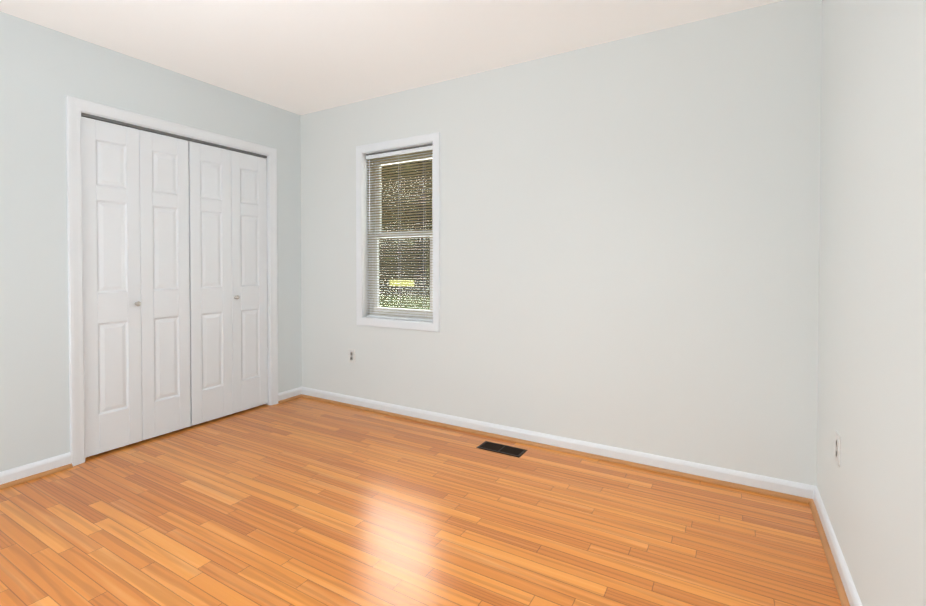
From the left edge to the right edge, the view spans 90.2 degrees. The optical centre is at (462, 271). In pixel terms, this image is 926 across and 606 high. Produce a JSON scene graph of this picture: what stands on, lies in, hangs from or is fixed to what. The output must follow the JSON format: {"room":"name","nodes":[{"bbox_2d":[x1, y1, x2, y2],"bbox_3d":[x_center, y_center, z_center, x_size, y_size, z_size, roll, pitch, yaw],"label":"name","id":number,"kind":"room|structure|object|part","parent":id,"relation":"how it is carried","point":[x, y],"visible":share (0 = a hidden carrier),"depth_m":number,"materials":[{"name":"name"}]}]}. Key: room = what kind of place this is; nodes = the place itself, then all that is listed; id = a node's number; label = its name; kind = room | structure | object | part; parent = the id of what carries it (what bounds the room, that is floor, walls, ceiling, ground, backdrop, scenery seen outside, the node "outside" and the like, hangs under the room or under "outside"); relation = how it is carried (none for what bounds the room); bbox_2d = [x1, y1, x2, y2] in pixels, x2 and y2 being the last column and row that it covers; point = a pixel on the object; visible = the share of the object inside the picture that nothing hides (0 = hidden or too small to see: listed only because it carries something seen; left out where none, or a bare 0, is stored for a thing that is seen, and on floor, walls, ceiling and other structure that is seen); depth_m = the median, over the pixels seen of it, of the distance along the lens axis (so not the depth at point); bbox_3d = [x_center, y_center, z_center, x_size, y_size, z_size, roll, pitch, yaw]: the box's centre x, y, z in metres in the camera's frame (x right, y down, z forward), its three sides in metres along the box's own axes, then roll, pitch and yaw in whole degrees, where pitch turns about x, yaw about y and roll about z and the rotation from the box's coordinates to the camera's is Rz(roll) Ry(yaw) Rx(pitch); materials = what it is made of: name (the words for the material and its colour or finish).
{"room":"empty bedroom","nodes":[
{"label":"empty bedroom","id":0,"kind":"room"},
{"bbox_2d":[0,11,301,471],"bbox_3d":[-2.430,-0.112,2.433,0.120,2.460,4.086,0,1,30],"label":"wall","id":1,"kind":"structure","parent":0,"point":[44,71],"depth_m":2.57,"materials":[{"name":"paint"}]},
{"bbox_2d":[0,452,70,484],"bbox_3d":[-2.792,1.089,1.697,0.014,0.081,2.179,0,1,30],"label":"baseboard","id":2,"kind":"structure","parent":1,"relation":"attached to","point":[20,472],"depth_m":2.50,"materials":[{"name":"paint"}]},
{"bbox_2d":[0,463,72,489],"bbox_3d":[-2.778,1.120,1.689,0.019,0.019,2.179,0,1,30],"label":"trim","id":3,"kind":"structure","parent":1,"relation":"attached to","point":[32,477],"depth_m":2.49,"materials":[{"name":"brown wood"}]},
{"bbox_2d":[81,116,141,457],"bbox_3d":[-2.165,0.094,2.842,0.035,2.004,0.308,0,1,30],"label":"closet door","id":4,"kind":"structure","parent":1,"relation":"in","point":[111,279],"depth_m":2.83,"materials":[{"name":"paint"}]},
{"bbox_2d":[139,130,190,439],"bbox_3d":[-2.009,0.090,3.110,0.035,2.004,0.308,0,1,30],"label":"closet door","id":5,"kind":"structure","parent":1,"relation":"in","point":[164,268],"depth_m":3.09,"materials":[{"name":"paint"}]},
{"bbox_2d":[66,95,277,465],"bbox_3d":[-1.951,0.076,3.259,0.120,2.060,1.290,0,1,30],"label":"door frame","id":6,"kind":"structure","parent":1,"relation":"attached to","point":[268,279],"depth_m":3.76,"materials":[{"name":"paint"}]},
{"bbox_2d":[81,113,266,157],"bbox_3d":[-1.930,-0.925,3.232,0.043,0.016,1.246,0,1,30],"label":"track rail","id":7,"kind":"object","parent":1,"relation":"attached to","point":[159,132],"visible":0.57,"depth_m":3.09,"materials":[{"name":"silver metal"}]},
{"bbox_2d":[188,141,232,425],"bbox_3d":[-1.850,0.086,3.383,0.035,2.004,0.308,0,1,30],"label":"closet door","id":8,"kind":"structure","parent":1,"relation":"in","point":[210,281],"depth_m":3.36,"materials":[{"name":"paint"}]},
{"bbox_2d":[231,151,267,412],"bbox_3d":[-1.694,0.082,3.651,0.035,2.004,0.308,0,1,30],"label":"closet door","id":9,"kind":"structure","parent":1,"relation":"in","point":[249,277],"depth_m":3.63,"materials":[{"name":"paint"}]},
{"bbox_2d":[278,387,301,400],"bbox_3d":[-1.478,1.056,3.951,0.014,0.081,0.255,0,1,30],"label":"baseboard","id":10,"kind":"structure","parent":1,"relation":"attached to","point":[289,393],"depth_m":3.94,"materials":[{"name":"paint"}]},
{"bbox_2d":[278,394,301,403],"bbox_3d":[-1.464,1.087,3.943,0.019,0.019,0.255,0,1,30],"label":"trim","id":11,"kind":"structure","parent":1,"relation":"attached to","point":[289,399],"depth_m":3.92,"materials":[{"name":"brown wood"}]},
{"bbox_2d":[0,0,782,114],"bbox_3d":[-0.811,-1.378,1.471,3.869,0.100,4.086,0,1,30],"label":"ceiling","id":12,"kind":"structure","parent":0,"point":[300,57],"depth_m":2.61,"materials":[{"name":"paint"}]},
{"bbox_2d":[0,397,841,605],"bbox_3d":[-0.811,1.132,1.508,3.869,0.001,4.086,0,1,30],"label":"floor","id":13,"kind":"structure","parent":0,"point":[301,501],"depth_m":2.03,"materials":[{"name":"brown wood"}]},
{"bbox_2d":[477,441,526,457],"bbox_3d":[0.242,1.110,2.887,0.295,0.004,0.130,0,1,30],"label":"floor vent","id":14,"kind":"object","parent":13,"relation":"in","point":[503,449],"visible":1,"depth_m":2.88,"materials":[{"name":"brown metal"}]},
{"bbox_2d":[300,0,821,485],"bbox_3d":[0.235,-0.122,3.164,3.749,2.460,0.140,0,1,30],"label":"wall","id":15,"kind":"structure","parent":0,"point":[628,242],"depth_m":2.69,"materials":[{"name":"paint"}]},
{"bbox_2d":[349,349,354,362],"bbox_3d":[-0.906,0.689,3.756,0.070,0.115,0.007,0,1,30],"label":"electrical outlet","id":16,"kind":"object","parent":15,"relation":"attached to","point":[351,355],"visible":1,"depth_m":3.75,"materials":[{"name":"white plastic"}]},
{"bbox_2d":[356,132,439,331],"bbox_3d":[-0.476,-0.283,3.566,0.796,1.432,0.156,0,1,30],"label":"window unit","id":17,"kind":"structure","parent":15,"relation":"in","point":[378,161],"depth_m":3.58,"materials":[{"name":"plastic"}]},
{"bbox_3d":[-0.463,0.012,3.593,0.596,0.641,0.028,0,1,30],"label":"sash","id":18,"kind":"part","parent":17,"relation":"part of","materials":[{"name":"plastic"}]},
{"bbox_3d":[-0.463,0.012,3.593,0.520,0.565,0.004,0,1,30],"label":"glass","id":19,"kind":"part","parent":17,"relation":"part of","materials":[{"name":"glass"}]},
{"bbox_3d":[-0.447,-0.585,3.612,0.596,0.631,0.028,0,1,30],"label":"sash","id":20,"kind":"part","parent":17,"relation":"part of","materials":[{"name":"plastic"}]},
{"bbox_3d":[-0.447,-0.585,3.612,0.520,0.555,0.004,0,1,30],"label":"glass","id":21,"kind":"part","parent":17,"relation":"part of","materials":[{"name":"glass"}]},
{"bbox_2d":[301,394,811,503],"bbox_3d":[0.135,1.099,3.131,3.629,0.019,0.019,0,1,30],"label":"trim","id":22,"kind":"structure","parent":15,"relation":"attached to","point":[703,479],"depth_m":2.76,"materials":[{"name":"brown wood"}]},
{"bbox_2d":[302,387,815,498],"bbox_3d":[0.144,1.067,3.145,3.629,0.081,0.014,0,1,30],"label":"baseboard","id":23,"kind":"structure","parent":15,"relation":"attached to","point":[757,481],"depth_m":2.76,"materials":[{"name":"paint"}]},
{"bbox_2d":[817,0,925,605],"bbox_3d":[0.773,-0.083,0.485,0.120,2.460,3.946,0,1,30],"label":"wall","id":24,"kind":"structure","parent":0,"point":[872,345],"depth_m":1.35,"materials":[{"name":"paint"}]},
{"bbox_2d":[809,499,849,605],"bbox_3d":[0.731,1.136,0.597,0.019,0.019,3.826,0,1,30],"label":"trim","id":25,"kind":"structure","parent":24,"relation":"attached to","point":[842,595],"depth_m":1.79,"materials":[{"name":"brown wood"}]},
{"bbox_2d":[813,486,861,605],"bbox_3d":[0.745,1.105,0.588,0.014,0.081,3.826,0,1,30],"label":"baseboard","id":26,"kind":"structure","parent":24,"relation":"attached to","point":[847,581],"depth_m":1.74,"materials":[{"name":"paint"}]},
{"bbox_2d":[835,431,840,466],"bbox_3d":[1.454,0.688,1.791,0.007,0.115,0.070,0,1,30],"label":"electrical outlet","id":27,"kind":"object","parent":24,"relation":"attached to","point":[837,447],"visible":1,"depth_m":1.78,"materials":[{"name":"white plastic"}]},
{"label":"outside","id":28,"kind":"structure","parent":0,"visible":0},
{"bbox_2d":[379,160,431,309],"bbox_3d":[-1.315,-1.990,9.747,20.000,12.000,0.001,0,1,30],"label":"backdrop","id":29,"kind":"structure","parent":28,"point":[407,284],"depth_m":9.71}
]}

